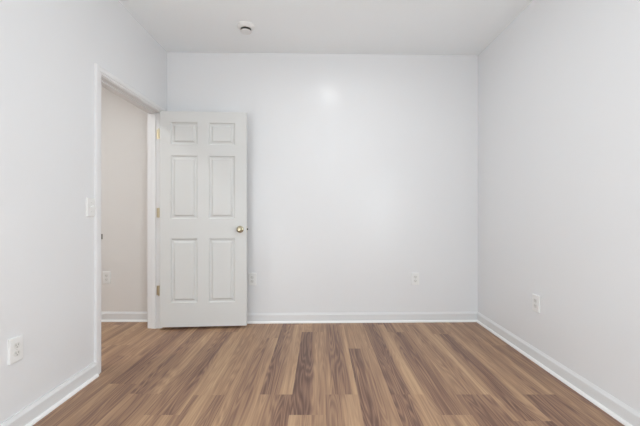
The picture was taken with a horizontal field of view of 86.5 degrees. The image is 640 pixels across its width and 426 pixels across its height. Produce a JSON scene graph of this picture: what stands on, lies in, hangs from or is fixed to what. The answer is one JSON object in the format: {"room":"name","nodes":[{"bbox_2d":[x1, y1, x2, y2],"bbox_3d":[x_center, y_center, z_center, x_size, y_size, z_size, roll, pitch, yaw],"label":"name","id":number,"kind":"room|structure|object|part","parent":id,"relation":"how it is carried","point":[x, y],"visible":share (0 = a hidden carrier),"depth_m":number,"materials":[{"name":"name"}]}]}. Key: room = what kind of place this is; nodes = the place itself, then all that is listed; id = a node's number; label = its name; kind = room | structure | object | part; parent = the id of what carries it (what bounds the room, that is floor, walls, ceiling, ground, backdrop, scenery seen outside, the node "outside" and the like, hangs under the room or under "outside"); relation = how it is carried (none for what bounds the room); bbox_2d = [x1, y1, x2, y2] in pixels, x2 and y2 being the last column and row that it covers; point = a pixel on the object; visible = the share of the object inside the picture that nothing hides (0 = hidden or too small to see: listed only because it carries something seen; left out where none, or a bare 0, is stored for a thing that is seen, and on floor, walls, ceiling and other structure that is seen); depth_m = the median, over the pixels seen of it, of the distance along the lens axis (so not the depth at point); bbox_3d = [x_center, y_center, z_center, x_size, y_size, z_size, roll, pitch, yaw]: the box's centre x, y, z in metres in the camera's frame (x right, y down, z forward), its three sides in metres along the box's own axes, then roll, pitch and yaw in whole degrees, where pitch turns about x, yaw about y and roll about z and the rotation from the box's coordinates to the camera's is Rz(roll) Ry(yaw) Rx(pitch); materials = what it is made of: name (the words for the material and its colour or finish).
{"room":"empty bedroom","nodes":[
{"label":"empty bedroom","id":0,"kind":"room"},
{"bbox_2d":[0,0,166,423],"bbox_3d":[-1.565,-0.249,0.679,0.115,2.678,5.358,0,0,0],"label":"wall","id":1,"kind":"structure","parent":0,"point":[50,49],"depth_m":1.92,"materials":[{"name":"paint"}]},
{"bbox_2d":[8,334,22,364],"bbox_3d":[-1.502,0.674,1.680,0.012,0.122,0.078,0,0,0],"label":"wall outlet","id":2,"kind":"object","parent":1,"relation":"attached to","point":[15,345],"visible":1,"depth_m":1.67,"materials":[{"name":"white plastic"}]},
{"bbox_2d":[14,342,19,348],"bbox_3d":[-1.500,0.654,1.680,0.008,0.027,0.034,0,0,0],"label":"receptacle","id":3,"kind":"object","parent":2,"relation":"attached to","point":[16,344],"depth_m":1.68,"materials":[{"name":"grey plastic"}]},
{"bbox_2d":[14,350,19,356],"bbox_3d":[-1.500,0.694,1.680,0.008,0.027,0.034,0,0,0],"label":"receptacle","id":4,"kind":"object","parent":2,"relation":"attached to","point":[16,352],"depth_m":1.68,"materials":[{"name":"grey plastic"}]},
{"bbox_2d":[0,362,98,425],"bbox_3d":[-1.491,1.042,0.679,0.034,0.096,5.358,0,0,0],"label":"baseboard","id":5,"kind":"structure","parent":1,"relation":"attached to","point":[34,412],"depth_m":1.89,"materials":[{"name":"white paint"}]},
{"bbox_3d":[-1.482,1.081,0.679,0.015,0.018,5.320,0,0,0],"label":"shoe molding","id":6,"kind":"part","parent":5,"relation":"part of","materials":[{"name":"white paint"}]},
{"bbox_2d":[86,198,94,216],"bbox_3d":[-1.494,-0.038,2.229,0.029,0.122,0.078,0,0,0],"label":"light switch","id":7,"kind":"object","parent":1,"relation":"attached to","point":[90,202],"visible":1,"depth_m":2.22,"materials":[{"name":"white plastic"}]},
{"bbox_2d":[94,63,164,373],"bbox_3d":[-1.565,0.045,2.773,0.147,2.091,1.007,0,0,0],"label":"door frame","id":8,"kind":"structure","parent":1,"relation":"attached to","point":[102,77],"depth_m":2.75,"materials":[{"name":"white paint"}]},
{"bbox_3d":[-1.500,0.045,2.300,0.016,2.091,0.060,0,0,0],"label":"casing","id":9,"kind":"part","parent":8,"relation":"part of","materials":[{"name":"white paint"}]},
{"bbox_3d":[-1.500,-0.975,2.773,0.016,0.052,1.007,0,0,0],"label":"head casing","id":10,"kind":"part","parent":8,"relation":"part of","materials":[{"name":"white paint"}]},
{"bbox_2d":[157,111,247,326],"bbox_3d":[-1.112,0.057,3.206,0.857,2.014,0.152,0,0,-4],"label":"door","id":11,"kind":"structure","parent":1,"relation":"in","point":[202,212],"depth_m":3.19,"materials":[{"name":"white paint"}]},
{"bbox_3d":[-1.272,0.540,3.195,0.244,0.600,0.035,0,0,-4],"label":"raised panel","id":12,"kind":"part","parent":11,"relation":"part of","materials":[{"name":"white paint"}]},
{"bbox_3d":[-1.272,-0.240,3.195,0.244,0.593,0.035,0,0,-4],"label":"raised panel","id":13,"kind":"part","parent":11,"relation":"part of","materials":[{"name":"white paint"}]},
{"bbox_3d":[-1.272,-0.744,3.195,0.244,0.208,0.035,0,0,-4],"label":"raised panel","id":14,"kind":"part","parent":11,"relation":"part of","materials":[{"name":"white paint"}]},
{"bbox_3d":[-0.925,0.540,3.218,0.242,0.600,0.035,0,0,-4],"label":"raised panel","id":15,"kind":"part","parent":11,"relation":"part of","materials":[{"name":"white paint"}]},
{"bbox_3d":[-0.925,-0.240,3.218,0.242,0.593,0.035,0,0,-4],"label":"raised panel","id":16,"kind":"part","parent":11,"relation":"part of","materials":[{"name":"white paint"}]},
{"bbox_3d":[-0.925,-0.744,3.218,0.242,0.208,0.035,0,0,-4],"label":"raised panel","id":17,"kind":"part","parent":11,"relation":"part of","materials":[{"name":"white paint"}]},
{"bbox_2d":[101,86,147,311],"bbox_3d":[-2.361,-0.249,3.514,1.477,2.678,0.172,0,0,0],"label":"wall","id":18,"kind":"structure","parent":0,"point":[124,126],"depth_m":3.43,"materials":[{"name":"paint"}]},
{"bbox_2d":[103,271,110,283],"bbox_3d":[-2.148,0.650,3.422,0.078,0.122,0.012,0,0,0],"label":"wall outlet","id":19,"kind":"object","parent":18,"relation":"attached to","point":[106,274],"visible":1,"depth_m":3.42,"materials":[{"name":"white plastic"}]},
{"bbox_2d":[101,312,147,321],"bbox_3d":[-2.361,1.042,3.414,1.477,0.096,0.028,0,0,0],"label":"baseboard","id":20,"kind":"structure","parent":18,"relation":"attached to","point":[105,316],"depth_m":3.42,"materials":[{"name":"white paint"}]},
{"bbox_3d":[-2.361,1.081,3.408,1.477,0.018,0.015,0,0,0],"label":"shoe molding","id":21,"kind":"part","parent":20,"relation":"part of","materials":[{"name":"white paint"}]},
{"bbox_2d":[167,52,477,312],"bbox_3d":[0.041,-0.249,3.478,3.328,2.678,0.244,0,0,0],"label":"wall","id":22,"kind":"structure","parent":0,"point":[362,169],"depth_m":3.40,"materials":[{"name":"paint"}]},
{"bbox_2d":[248,273,255,284],"bbox_3d":[-0.672,0.657,3.370,0.078,0.122,0.012,0,0,-1],"label":"wall outlet","id":23,"kind":"object","parent":22,"relation":"attached to","point":[251,276],"visible":1,"depth_m":3.37,"materials":[{"name":"white plastic"}]},
{"bbox_2d":[247,312,477,323],"bbox_3d":[0.041,1.042,3.377,3.099,0.096,0.028,0,0,-1],"label":"baseboard","id":24,"kind":"structure","parent":22,"relation":"attached to","point":[358,317],"depth_m":3.38,"materials":[{"name":"white paint"}]},
{"bbox_3d":[0.041,1.081,3.371,3.073,0.018,0.015,0,0,-1],"label":"shoe molding","id":25,"kind":"part","parent":24,"relation":"part of","materials":[{"name":"white paint"}]},
{"bbox_2d":[411,273,418,284],"bbox_3d":[0.953,0.660,3.405,0.078,0.122,0.012,0,0,-1],"label":"wall outlet","id":26,"kind":"object","parent":22,"relation":"attached to","point":[414,276],"visible":1,"depth_m":3.40,"materials":[{"name":"white plastic"}]},
{"bbox_2d":[118,0,532,54],"bbox_3d":[-0.755,-1.638,0.752,4.920,0.100,5.735,0,0,0],"label":"ceiling","id":27,"kind":"structure","parent":0,"point":[395,27],"depth_m":2.86,"materials":[{"name":"paint"}]},
{"bbox_2d":[237,21,254,34],"bbox_3d":[-0.628,-1.560,2.885,0.150,0.056,0.150,0,0,0],"label":"smoke detector","id":28,"kind":"object","parent":27,"relation":"attached to","point":[245,27],"visible":1,"depth_m":2.85,"materials":[{"name":"white plastic"}]},
{"bbox_2d":[33,322,624,425],"bbox_3d":[-0.757,1.140,0.760,5.122,0.100,5.720,0,0,0],"label":"floor","id":29,"kind":"structure","parent":0,"point":[424,373],"depth_m":2.24,"materials":[{"name":"brown wood"}]},
{"bbox_2d":[478,0,639,412],"bbox_3d":[1.647,-0.249,0.725,0.115,2.678,5.450,0,0,0],"label":"wall","id":30,"kind":"structure","parent":0,"point":[559,86],"depth_m":2.19,"materials":[{"name":"paint"}]},
{"bbox_2d":[532,294,539,312],"bbox_3d":[1.584,0.662,2.495,0.012,0.122,0.078,0,0,0],"label":"wall outlet","id":31,"kind":"object","parent":30,"relation":"attached to","point":[535,298],"visible":1,"depth_m":2.48,"materials":[{"name":"white plastic"}]},
{"bbox_2d":[476,312,639,425],"bbox_3d":[1.576,1.042,0.713,0.028,0.096,5.425,0,0,0],"label":"baseboard","id":32,"kind":"structure","parent":30,"relation":"attached to","point":[626,415],"depth_m":2.14,"materials":[{"name":"white paint"}]}
]}

